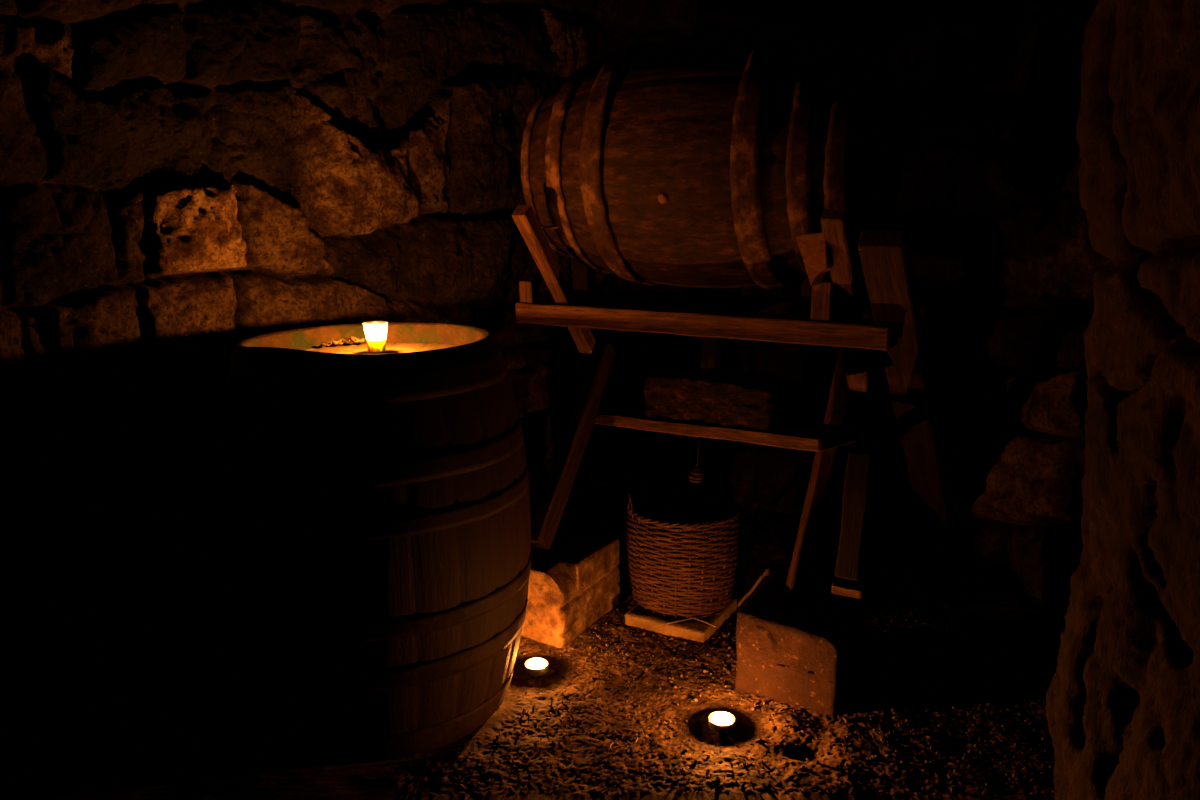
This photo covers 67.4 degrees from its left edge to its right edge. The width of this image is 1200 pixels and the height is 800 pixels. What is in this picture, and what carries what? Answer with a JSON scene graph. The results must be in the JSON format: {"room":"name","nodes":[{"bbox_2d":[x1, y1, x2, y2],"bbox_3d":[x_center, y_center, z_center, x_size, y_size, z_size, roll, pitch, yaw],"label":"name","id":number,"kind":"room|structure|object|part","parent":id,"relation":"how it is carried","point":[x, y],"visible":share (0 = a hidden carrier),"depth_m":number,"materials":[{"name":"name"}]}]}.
{"room":"wine cellar","nodes":[
{"label":"wine cellar","id":0,"kind":"room"},
{"bbox_2d":[0,0,624,735],"bbox_3d":[-0.982,-0.414,2.211,0.178,2.280,3.820,9,15,36],"label":"wall","id":1,"kind":"structure","parent":0,"point":[183,182],"depth_m":2.23,"materials":[{"name":"stone"}]},
{"bbox_2d":[0,486,1060,799],"bbox_3d":[0.000,0.688,2.395,4.400,0.026,4.000,0,12,0],"label":"floor","id":2,"kind":"structure","parent":0,"point":[198,728],"depth_m":2.08,"materials":[{"name":"brown gravel"}]},
{"bbox_2d":[215,322,530,761],"bbox_3d":[-0.517,0.286,2.123,0.705,0.902,0.704,2,12,9],"label":"wine barrel","id":3,"kind":"object","parent":2,"relation":"on","point":[373,508],"visible":0.98,"depth_m":1.83,"materials":[{"name":"wood"},{"name":"iron"}]},
{"bbox_2d":[333,339,344,344],"bbox_3d":[-0.644,-0.144,2.218,0.030,0.017,0.020,-6,13,-25],"label":"scrap","id":4,"kind":"object","parent":3,"relation":"on","point":[340,342],"visible":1,"depth_m":2.22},
{"bbox_2d":[344,338,355,343],"bbox_3d":[-0.619,-0.145,2.232,0.021,0.014,0.032,11,16,43],"label":"scrap","id":5,"kind":"object","parent":3,"relation":"on","point":[345,341],"visible":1,"depth_m":2.23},
{"bbox_2d":[350,337,364,342],"bbox_3d":[-0.604,-0.149,2.240,0.040,0.016,0.026,4,13,16],"label":"scrap","id":6,"kind":"object","parent":3,"relation":"on","point":[351,338],"visible":1,"depth_m":2.23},
{"bbox_2d":[367,326,384,351],"bbox_3d":[-0.526,-0.146,2.114,0.055,0.070,0.055,0,12,0],"label":"votive candle","id":7,"kind":"object","parent":3,"relation":"on","point":[375,344],"visible":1,"depth_m":2.10,"materials":[{"name":"yellow wax"}]},
{"bbox_3d":[-0.522,-0.091,2.043,0.524,0.006,0.524,-1,12,0],"label":"lid","id":8,"kind":"part","parent":3,"relation":"part of","materials":[{"name":"brown wood"}]},
{"bbox_2d":[525,658,547,675],"bbox_3d":[-0.163,0.681,2.317,0.061,0.034,0.061,0,12,0],"label":"tealight candle","id":9,"kind":"object","parent":2,"relation":"on","point":[534,666],"visible":1,"depth_m":2.31,"materials":[{"name":"wax"}]},
{"bbox_2d":[521,526,619,647],"bbox_3d":[-0.109,0.532,2.612,0.220,0.224,0.342,7,14,29],"label":"stone block","id":10,"kind":"object","parent":2,"relation":"on","point":[573,584],"visible":0.77,"depth_m":2.50,"materials":[{"name":"beige stone"}]},
{"bbox_2d":[625,597,736,642],"bbox_3d":[0.240,0.618,2.629,0.248,0.039,0.263,7,14,28],"label":"slab","id":11,"kind":"object","parent":2,"relation":"on","point":[691,629],"visible":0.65,"depth_m":2.54,"materials":[{"name":"brown wood"}]},
{"bbox_2d":[626,488,740,617],"bbox_3d":[0.243,0.420,2.645,0.331,0.341,0.332,6,13,25],"label":"wicker basket","id":12,"kind":"object","parent":11,"relation":"on","point":[683,544],"visible":1,"depth_m":2.54,"materials":[{"name":"brown wicker"}]},
{"bbox_2d":[652,613,721,627],"bbox_3d":[0.246,0.616,2.526,0.223,0.005,0.003,-5,13,-23],"label":"twig","id":13,"kind":"object","parent":11,"relation":"on","point":[716,613],"visible":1,"depth_m":2.52,"materials":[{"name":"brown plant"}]},
{"bbox_2d":[709,711,734,732],"bbox_3d":[0.280,0.734,2.067,0.061,0.034,0.061,0,12,0],"label":"tealight candle","id":14,"kind":"object","parent":2,"relation":"on","point":[719,721],"visible":1,"depth_m":2.06,"materials":[{"name":"wax"}]},
{"bbox_2d":[512,205,955,600],"bbox_3d":[0.408,0.007,2.769,1.188,1.184,1.241,7,14,29],"label":"rack","id":15,"kind":"object","parent":2,"relation":"on","point":[892,322],"visible":0.91,"depth_m":2.35,"materials":[{"name":"brown wood"}]},
{"bbox_3d":[-0.075,0.125,2.631,0.046,0.642,0.078,7,-24,29],"label":"leg","id":16,"kind":"part","parent":15,"relation":"part of","materials":[{"name":"brown wood"}]},
{"bbox_2d":[688,437,703,482],"bbox_3d":[0.264,0.160,2.462,0.046,0.143,0.045,0,12,0],"label":"bundle","id":17,"kind":"object","parent":15,"relation":"hanging from","point":[695,475],"visible":0.99,"depth_m":2.46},
{"bbox_3d":[0.236,-0.204,2.361,1.043,0.060,0.114,7,14,29],"label":"rail","id":18,"kind":"part","parent":15,"relation":"part of","materials":[{"name":"brown wood"}]},
{"bbox_3d":[0.350,0.147,2.900,0.053,0.856,0.054,7,14,29],"label":"post","id":19,"kind":"part","parent":15,"relation":"part of","materials":[{"name":"brown wood"}]},
{"bbox_2d":[520,30,901,288],"bbox_3d":[0.301,-0.643,2.471,0.923,0.666,0.666,7,14,29],"label":"wine cask","id":20,"kind":"object","parent":15,"relation":"on","point":[698,161],"visible":0.94,"depth_m":2.21,"materials":[{"name":"brown wood"}]},
{"bbox_2d":[541,225,557,229],"bbox_3d":[-0.112,-0.475,2.473,0.120,0.019,0.010,1,12,5],"label":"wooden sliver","id":21,"kind":"object","parent":20,"relation":"attached to","point":[550,227],"visible":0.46,"depth_m":2.47,"materials":[{"name":"brown wood"}]},
{"bbox_2d":[644,368,807,430],"bbox_3d":[0.335,-0.004,2.450,0.184,0.161,0.460,-10,16,-40],"label":"stone block","id":22,"kind":"object","parent":15,"relation":"on","point":[715,396],"visible":1,"depth_m":2.35,"materials":[{"name":"brown stone"}]},
{"bbox_3d":[0.535,-0.277,2.700,0.873,0.061,0.063,7,14,29],"label":"rail","id":23,"kind":"part","parent":15,"relation":"part of","materials":[{"name":"brown wood"}]},
{"bbox_3d":[0.588,0.149,2.350,0.043,0.761,0.062,17,-18,1],"label":"leg","id":24,"kind":"part","parent":15,"relation":"part of","materials":[{"name":"brown wood"}]},
{"bbox_2d":[810,279,837,320],"bbox_3d":[0.544,-0.243,2.177,0.052,0.095,0.062,7,14,29],"label":"chock","id":25,"kind":"object","parent":15,"relation":"on","point":[824,306],"visible":0.79,"depth_m":2.15,"materials":[{"name":"brown wood"}]},
{"bbox_2d":[796,232,832,285],"bbox_3d":[0.519,-0.337,2.130,0.080,0.123,0.130,7,14,29],"label":"wedge","id":26,"kind":"object","parent":25,"relation":"on","point":[814,249],"visible":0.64,"depth_m":2.07,"materials":[{"name":"brown wood"}]},
{"bbox_3d":[0.578,0.261,2.040,0.057,0.288,0.032,7,2,29],"label":"prop post","id":27,"kind":"part","parent":15,"relation":"part of","materials":[{"name":"brown wood"}]},
{"bbox_2d":[737,566,778,605],"bbox_3d":[0.473,0.559,2.701,0.128,0.124,0.021,-3,12,-12],"label":"leaning stick","id":28,"kind":"object","parent":2,"relation":"on","point":[768,571],"visible":0.98,"depth_m":2.70,"materials":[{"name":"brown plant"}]},
{"bbox_3d":[0.513,0.513,2.698,0.049,0.033,0.022,0,12,0],"label":"knob","id":29,"kind":"part","parent":28,"relation":"part of","materials":[{"name":"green wood"}]},
{"bbox_2d":[466,607,1054,795],"bbox_3d":[0.352,0.716,2.255,1.304,0.032,0.885,0,12,0],"label":"gravel","id":30,"kind":"object","parent":2,"relation":"on","point":[845,719],"visible":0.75,"depth_m":2.08,"materials":[{"name":"gravel"}]},
{"bbox_2d":[755,739,768,766],"bbox_3d":[0.344,0.753,1.917,0.030,0.065,0.009,1,12,7],"label":"twig","id":31,"kind":"object","parent":2,"relation":"on","point":[759,741],"visible":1,"depth_m":1.91,"materials":[{"name":"wood"}]},
{"bbox_3d":[0.340,0.756,1.917,0.014,0.059,0.004,5,13,21],"label":"stem","id":32,"kind":"part","parent":31,"relation":"part of","materials":[{"name":"wood"}]},
{"bbox_2d":[735,573,868,714],"bbox_3d":[0.507,0.605,2.257,0.270,0.225,0.286,7,14,29],"label":"stone block","id":33,"kind":"object","parent":2,"relation":"on","point":[808,654],"visible":0.95,"depth_m":2.16,"materials":[{"name":"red stone"}]},
{"bbox_2d":[610,0,1048,543],"bbox_3d":[0.651,-0.638,3.267,1.701,2.280,0.152,7,14,30],"label":"wall","id":34,"kind":"structure","parent":0,"point":[954,86],"depth_m":3.07,"materials":[{"name":"stone"}]},
{"bbox_2d":[947,0,1110,635],"bbox_3d":[1.280,-0.414,2.212,0.226,2.280,1.701,0,12,0],"label":"wall","id":35,"kind":"structure","parent":0,"point":[1024,474],"depth_m":2.62,"materials":[{"name":"stone"}]},
{"bbox_2d":[1046,0,1199,799],"bbox_3d":[0.888,-0.153,0.983,0.509,2.280,1.567,3,12,15],"label":"wall","id":36,"kind":"structure","parent":0,"point":[1123,693],"depth_m":1.34,"materials":[{"name":"brown stone"}]}
]}

